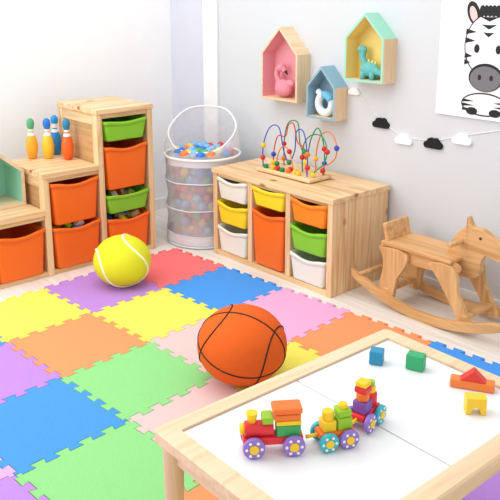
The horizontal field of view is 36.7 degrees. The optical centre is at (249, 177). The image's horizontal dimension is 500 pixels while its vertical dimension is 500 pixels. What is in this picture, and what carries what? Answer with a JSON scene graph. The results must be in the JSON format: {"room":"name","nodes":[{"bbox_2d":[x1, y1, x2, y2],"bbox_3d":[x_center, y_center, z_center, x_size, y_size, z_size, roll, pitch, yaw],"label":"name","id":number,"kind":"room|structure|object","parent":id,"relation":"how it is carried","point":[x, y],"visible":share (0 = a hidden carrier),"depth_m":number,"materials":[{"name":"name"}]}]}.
{"room":"children's room","nodes":[
{"label":"children's room","id":0,"kind":"room"},
{"bbox_2d":[0,0,173,198],"bbox_3d":[-2.227,-0.719,3.779,4.460,2.600,0.100,-12,19,-40],"label":"wall","id":1,"kind":"structure","parent":0,"point":[52,51],"depth_m":4.76,"materials":[{"name":"white paint"}]},
{"bbox_2d":[155,197,166,208],"bbox_3d":[-2.194,0.518,4.038,4.444,0.075,0.014,-12,19,-40],"label":"baseboard","id":2,"kind":"structure","parent":1,"relation":"attached to","point":[160,202],"depth_m":5.39,"materials":[{"name":"white paint"}]},
{"bbox_2d":[170,0,204,145],"bbox_3d":[-0.419,-1.073,5.047,0.012,2.525,0.359,-12,19,-40],"label":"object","id":3,"kind":"structure","parent":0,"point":[186,15],"depth_m":5.13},
{"bbox_2d":[0,207,499,363],"bbox_3d":[-0.320,1.086,2.122,4.560,0.100,5.690,-12,19,-40],"label":"floor","id":4,"kind":"structure","parent":0,"point":[359,301],"depth_m":3.79,"materials":[{"name":"laminate"}]},
{"bbox_2d":[0,96,155,288],"bbox_3d":[-1.099,0.043,4.281,1.049,0.880,0.444,-12,19,-40],"label":"storage unit","id":5,"kind":"object","parent":4,"relation":"on","point":[85,116],"visible":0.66,"depth_m":4.21,"materials":[{"name":"brown wood"}]},
{"bbox_2d":[0,154,26,209],"bbox_3d":[-1.436,-0.016,4.035,0.380,0.360,0.220,-12,19,-40],"label":"house","id":6,"kind":"object","parent":5,"relation":"on","point":[12,179],"visible":1,"depth_m":4.14,"materials":[{"name":"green wood"}]},
{"bbox_2d":[0,223,44,283],"bbox_3d":[-1.328,0.379,4.108,0.286,0.250,0.400,-12,19,-40],"label":"storage bin","id":7,"kind":"object","parent":5,"relation":"in","point":[22,246],"visible":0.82,"depth_m":3.99,"materials":[{"name":"orange plastic"}]},
{"bbox_2d":[25,118,37,158],"bbox_3d":[-1.253,-0.228,4.319,0.070,0.235,0.070,-12,19,-40],"label":"pin","id":8,"kind":"object","parent":5,"relation":"on","point":[31,145],"visible":1,"depth_m":4.30,"materials":[{"name":"yellow paint"}]},
{"bbox_2d":[42,118,53,158],"bbox_3d":[-1.161,-0.228,4.321,0.070,0.235,0.070,-12,19,-40],"label":"pin","id":9,"kind":"object","parent":5,"relation":"on","point":[47,141],"visible":1,"depth_m":4.30,"materials":[{"name":"yellow paint"}]},
{"bbox_2d":[50,115,61,154],"bbox_3d":[-1.144,-0.255,4.427,0.070,0.235,0.070,-12,19,-40],"label":"pin","id":10,"kind":"object","parent":5,"relation":"on","point":[55,134],"visible":0.91,"depth_m":4.41,"materials":[{"name":"blue paint"}]},
{"bbox_2d":[61,119,73,159],"bbox_3d":[-1.042,-0.222,4.295,0.070,0.235,0.070,-12,19,-40],"label":"pin","id":11,"kind":"object","parent":5,"relation":"on","point":[67,146],"visible":1,"depth_m":4.28,"materials":[{"name":"orange paint"}]},
{"bbox_2d":[49,175,97,224],"bbox_3d":[-1.078,0.092,4.268,0.294,0.235,0.400,-12,19,-40],"label":"storage bin","id":12,"kind":"object","parent":5,"relation":"in","point":[71,200],"visible":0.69,"depth_m":4.13,"materials":[{"name":"orange plastic"}]},
{"bbox_2d":[52,217,99,267],"bbox_3d":[-1.078,0.325,4.326,0.294,0.250,0.400,-12,19,-40],"label":"storage bin","id":13,"kind":"object","parent":5,"relation":"in","point":[74,243],"visible":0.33,"depth_m":4.18,"materials":[{"name":"orange plastic"}]},
{"bbox_2d":[102,115,145,141],"bbox_3d":[-0.828,-0.309,4.400,0.287,0.115,0.400,-12,19,-40],"label":"storage bin","id":14,"kind":"object","parent":5,"relation":"in","point":[132,126],"visible":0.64,"depth_m":4.27,"materials":[{"name":"plastic"}]},
{"bbox_2d":[103,138,146,189],"bbox_3d":[-0.828,-0.103,4.452,0.287,0.250,0.400,-12,19,-40],"label":"storage bin","id":15,"kind":"object","parent":5,"relation":"in","point":[124,160],"visible":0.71,"depth_m":4.32,"materials":[{"name":"orange plastic"}]},
{"bbox_2d":[105,185,148,213],"bbox_3d":[-0.828,0.095,4.501,0.287,0.123,0.400,-12,19,-40],"label":"storage bin","id":16,"kind":"object","parent":5,"relation":"in","point":[132,197],"visible":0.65,"depth_m":4.38,"materials":[{"name":"plastic"}]},
{"bbox_2d":[106,208,148,244],"bbox_3d":[-0.828,0.282,4.548,0.287,0.226,0.400,-12,19,-40],"label":"storage bin","id":17,"kind":"object","parent":5,"relation":"in","point":[134,222],"visible":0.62,"depth_m":4.43,"materials":[{"name":"orange plastic"}]},
{"bbox_2d":[164,105,240,248],"bbox_3d":[-0.292,-0.020,4.657,0.477,0.810,0.477,-12,19,-40],"label":"basket","id":18,"kind":"object","parent":4,"relation":"on","point":[198,233],"visible":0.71,"depth_m":4.51,"materials":[{"name":"fabric"}]},
{"bbox_2d":[171,141,233,219],"bbox_3d":[-0.288,0.083,4.678,0.388,0.572,0.402,-12,19,-40],"label":"balls","id":19,"kind":"object","parent":18,"relation":"in","point":[193,147],"visible":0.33,"depth_m":4.53},
{"bbox_2d":[0,248,499,499],"bbox_3d":[-0.283,0.917,2.568,3.117,0.012,2.675,13,19,43],"label":"mat","id":20,"kind":"object","parent":4,"relation":"on","point":[90,367],"visible":0.61,"depth_m":3.12,"materials":[{"name":"multicoloured rubber"}]},
{"bbox_2d":[93,233,150,287],"bbox_3d":[-0.668,0.428,3.943,0.301,0.271,0.300,-12,19,-40],"label":"tennis ball","id":21,"kind":"object","parent":20,"relation":"on","point":[124,260],"visible":1,"depth_m":3.84,"materials":[{"name":"fabric"}]},
{"bbox_2d":[197,304,286,385],"bbox_3d":[-0.031,0.654,2.966,0.360,0.306,0.354,-12,19,-40],"label":"basketball","id":22,"kind":"object","parent":20,"relation":"on","point":[238,344],"visible":1,"depth_m":2.84,"materials":[{"name":"orange rubber"}]},
{"bbox_2d":[155,329,499,499],"bbox_3d":[0.290,0.825,1.930,0.870,0.476,0.605,-12,18,-39],"label":"table","id":23,"kind":"object","parent":20,"relation":"on","point":[426,446],"visible":0.94,"depth_m":1.80,"materials":[{"name":"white wood"}]},
{"bbox_2d":[239,377,386,459],"bbox_3d":[0.164,0.561,1.771,0.392,0.123,0.133,-6,15,-24],"label":"train","id":24,"kind":"object","parent":23,"relation":"on","point":[255,434],"visible":1,"depth_m":1.73,"materials":[{"name":"multicoloured wood"}]},
{"bbox_2d":[369,346,384,365],"bbox_3d":[0.362,0.508,2.153,0.038,0.040,0.038,5,15,19],"label":"block","id":25,"kind":"object","parent":23,"relation":"on","point":[376,354],"visible":1,"depth_m":2.14,"materials":[{"name":"blue wood"}]},
{"bbox_2d":[405,350,425,371],"bbox_3d":[0.466,0.514,2.119,0.050,0.044,0.035,7,16,27],"label":"block","id":26,"kind":"object","parent":23,"relation":"on","point":[416,361],"visible":1,"depth_m":2.11,"materials":[{"name":"green wood"}]},
{"bbox_2d":[450,367,494,392],"bbox_3d":[0.595,0.535,2.015,0.115,0.054,0.034,5,15,19],"label":"block","id":27,"kind":"object","parent":23,"relation":"on","point":[472,379],"visible":1,"depth_m":2.00,"materials":[{"name":"orange wood"}]},
{"bbox_2d":[463,392,486,414],"bbox_3d":[0.568,0.569,1.901,0.050,0.045,0.034,1,14,5],"label":"block","id":28,"kind":"object","parent":23,"relation":"on","point":[472,400],"visible":1,"depth_m":1.89,"materials":[{"name":"yellow wood"}]},
{"bbox_2d":[212,156,389,297],"bbox_3d":[0.257,0.240,4.235,0.446,0.520,0.942,-12,19,-40],"label":"storage cabinet","id":29,"kind":"object","parent":4,"relation":"on","point":[357,207],"visible":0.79,"depth_m":3.95,"materials":[{"name":"brown wood"}]},
{"bbox_2d":[217,199,247,228],"bbox_3d":[0.036,0.180,4.429,0.400,0.125,0.257,-12,19,-40],"label":"storage bin","id":30,"kind":"object","parent":29,"relation":"in","point":[232,213],"visible":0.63,"depth_m":4.31,"materials":[{"name":"yellow plastic"}]},
{"bbox_2d":[217,176,247,204],"bbox_3d":[0.036,0.041,4.394,0.400,0.125,0.257,-12,19,-40],"label":"storage bin","id":31,"kind":"object","parent":29,"relation":"in","point":[231,190],"visible":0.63,"depth_m":4.26,"materials":[{"name":"white plastic"}]},
{"bbox_2d":[218,223,247,257],"bbox_3d":[0.036,0.336,4.467,0.400,0.150,0.257,-12,19,-40],"label":"storage bin","id":32,"kind":"object","parent":29,"relation":"in","point":[233,239],"visible":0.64,"depth_m":4.35,"materials":[{"name":"white plastic"}]},
{"bbox_2d":[252,206,285,270],"bbox_3d":[0.236,0.307,4.231,0.400,0.310,0.257,-12,19,-40],"label":"storage bin","id":33,"kind":"object","parent":29,"relation":"in","point":[269,224],"visible":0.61,"depth_m":4.10,"materials":[{"name":"orange plastic"}]},
{"bbox_2d":[252,185,285,211],"bbox_3d":[0.236,0.077,4.174,0.400,0.114,0.257,-12,19,-40],"label":"storage bin","id":34,"kind":"object","parent":29,"relation":"in","point":[264,198],"visible":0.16,"depth_m":4.04,"materials":[{"name":"yellow plastic"}]},
{"bbox_2d":[256,120,339,182],"bbox_3d":[0.262,-0.155,4.128,0.180,0.299,0.489,-12,19,-40],"label":"bead maze","id":35,"kind":"object","parent":29,"relation":"on","point":[306,175],"visible":1,"depth_m":4.12,"materials":[{"name":"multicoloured wood"}]},
{"bbox_2d":[290,249,326,287],"bbox_3d":[0.436,0.446,4.037,0.400,0.145,0.257,-12,19,-40],"label":"storage bin","id":36,"kind":"object","parent":29,"relation":"in","point":[309,268],"visible":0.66,"depth_m":3.92,"materials":[{"name":"white plastic"}]},
{"bbox_2d":[290,221,326,257],"bbox_3d":[0.436,0.293,3.999,0.400,0.130,0.257,-12,19,-40],"label":"storage bin","id":37,"kind":"object","parent":29,"relation":"in","point":[310,239],"visible":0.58,"depth_m":3.89,"materials":[{"name":"plastic"}]},
{"bbox_2d":[291,196,327,228],"bbox_3d":[0.436,0.148,3.962,0.400,0.125,0.257,-12,19,-40],"label":"storage bin","id":38,"kind":"object","parent":29,"relation":"in","point":[309,213],"visible":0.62,"depth_m":3.83,"materials":[{"name":"orange plastic"}]},
{"bbox_2d":[351,216,499,333],"bbox_3d":[0.918,0.403,3.578,0.300,0.520,0.880,-12,19,-40],"label":"rocking horse","id":39,"kind":"object","parent":4,"relation":"on","point":[401,248],"visible":1,"depth_m":3.54},
{"bbox_2d":[218,0,499,299],"bbox_3d":[1.338,-0.585,3.243,0.100,2.600,5.690,-12,19,-40],"label":"wall","id":40,"kind":"structure","parent":0,"point":[437,190],"depth_m":3.97,"materials":[{"name":"grey paint"}]},
{"bbox_2d":[202,0,219,143],"bbox_3d":[-0.255,-1.028,4.864,0.020,2.525,0.140,-12,19,-40],"label":"trim","id":41,"kind":"structure","parent":40,"relation":"attached to","point":[210,7],"depth_m":4.93,"materials":[{"name":"white paint"}]},
{"bbox_2d":[261,26,310,102],"bbox_3d":[0.205,-0.662,4.360,0.108,0.420,0.295,-12,19,-40],"label":"wall shelf","id":42,"kind":"object","parent":40,"relation":"attached to","point":[285,46],"visible":0.94,"depth_m":4.38,"materials":[{"name":"pink paint"},{"name":"birch"}]},
{"bbox_2d":[274,63,294,95],"bbox_3d":[0.200,-0.569,4.380,0.077,0.192,0.159,-12,19,-40],"label":"flamingo","id":43,"kind":"object","parent":42,"relation":"in","point":[283,87],"visible":1,"depth_m":4.36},
{"bbox_2d":[306,65,347,121],"bbox_3d":[0.424,-0.473,4.157,0.108,0.290,0.210,-12,19,-40],"label":"wall shelf","id":44,"kind":"object","parent":40,"relation":"attached to","point":[327,78],"visible":0.96,"depth_m":4.12,"materials":[{"name":"blue wood"}]},
{"bbox_2d":[315,89,332,116],"bbox_3d":[0.415,-0.414,4.170,0.048,0.152,0.144,-12,19,-40],"label":"ring","id":45,"kind":"object","parent":44,"relation":"in","point":[321,95],"visible":0.96,"depth_m":4.16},
{"bbox_2d":[344,12,396,83],"bbox_3d":[0.620,-0.672,3.883,0.108,0.350,0.255,-12,19,-40],"label":"wall shelf","id":46,"kind":"object","parent":40,"relation":"attached to","point":[371,31],"visible":0.99,"depth_m":3.90,"materials":[{"name":"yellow wood"}]},
{"bbox_2d":[357,45,380,79],"bbox_3d":[0.631,-0.594,3.888,0.066,0.170,0.199,-12,19,-40],"label":"dinosaur","id":47,"kind":"object","parent":46,"relation":"on","point":[371,70],"visible":0.99,"depth_m":3.90,"materials":[{"name":"teal plastic"}]},
{"bbox_2d":[348,87,499,149],"bbox_3d":[0.865,-0.281,3.773,0.014,0.260,0.980,-12,19,-40],"label":"garland","id":48,"kind":"object","parent":40,"relation":"attached to","point":[459,138],"visible":1,"depth_m":3.84,"materials":[{"name":"white fabric"}]},
{"bbox_2d":[399,276,499,304],"bbox_3d":[1.333,0.659,3.471,0.014,0.075,5.578,-12,19,-40],"label":"baseboard","id":49,"kind":"structure","parent":40,"relation":"attached to","point":[466,294],"depth_m":3.75,"materials":[{"name":"white paint"}]},
{"bbox_2d":[436,0,499,121],"bbox_3d":[1.082,-0.613,3.438,0.016,0.700,0.505,-12,19,-40],"label":"poster","id":50,"kind":"object","parent":40,"relation":"attached to","point":[468,81],"visible":1,"depth_m":3.51,"materials":[{"name":"paper"}]}
]}

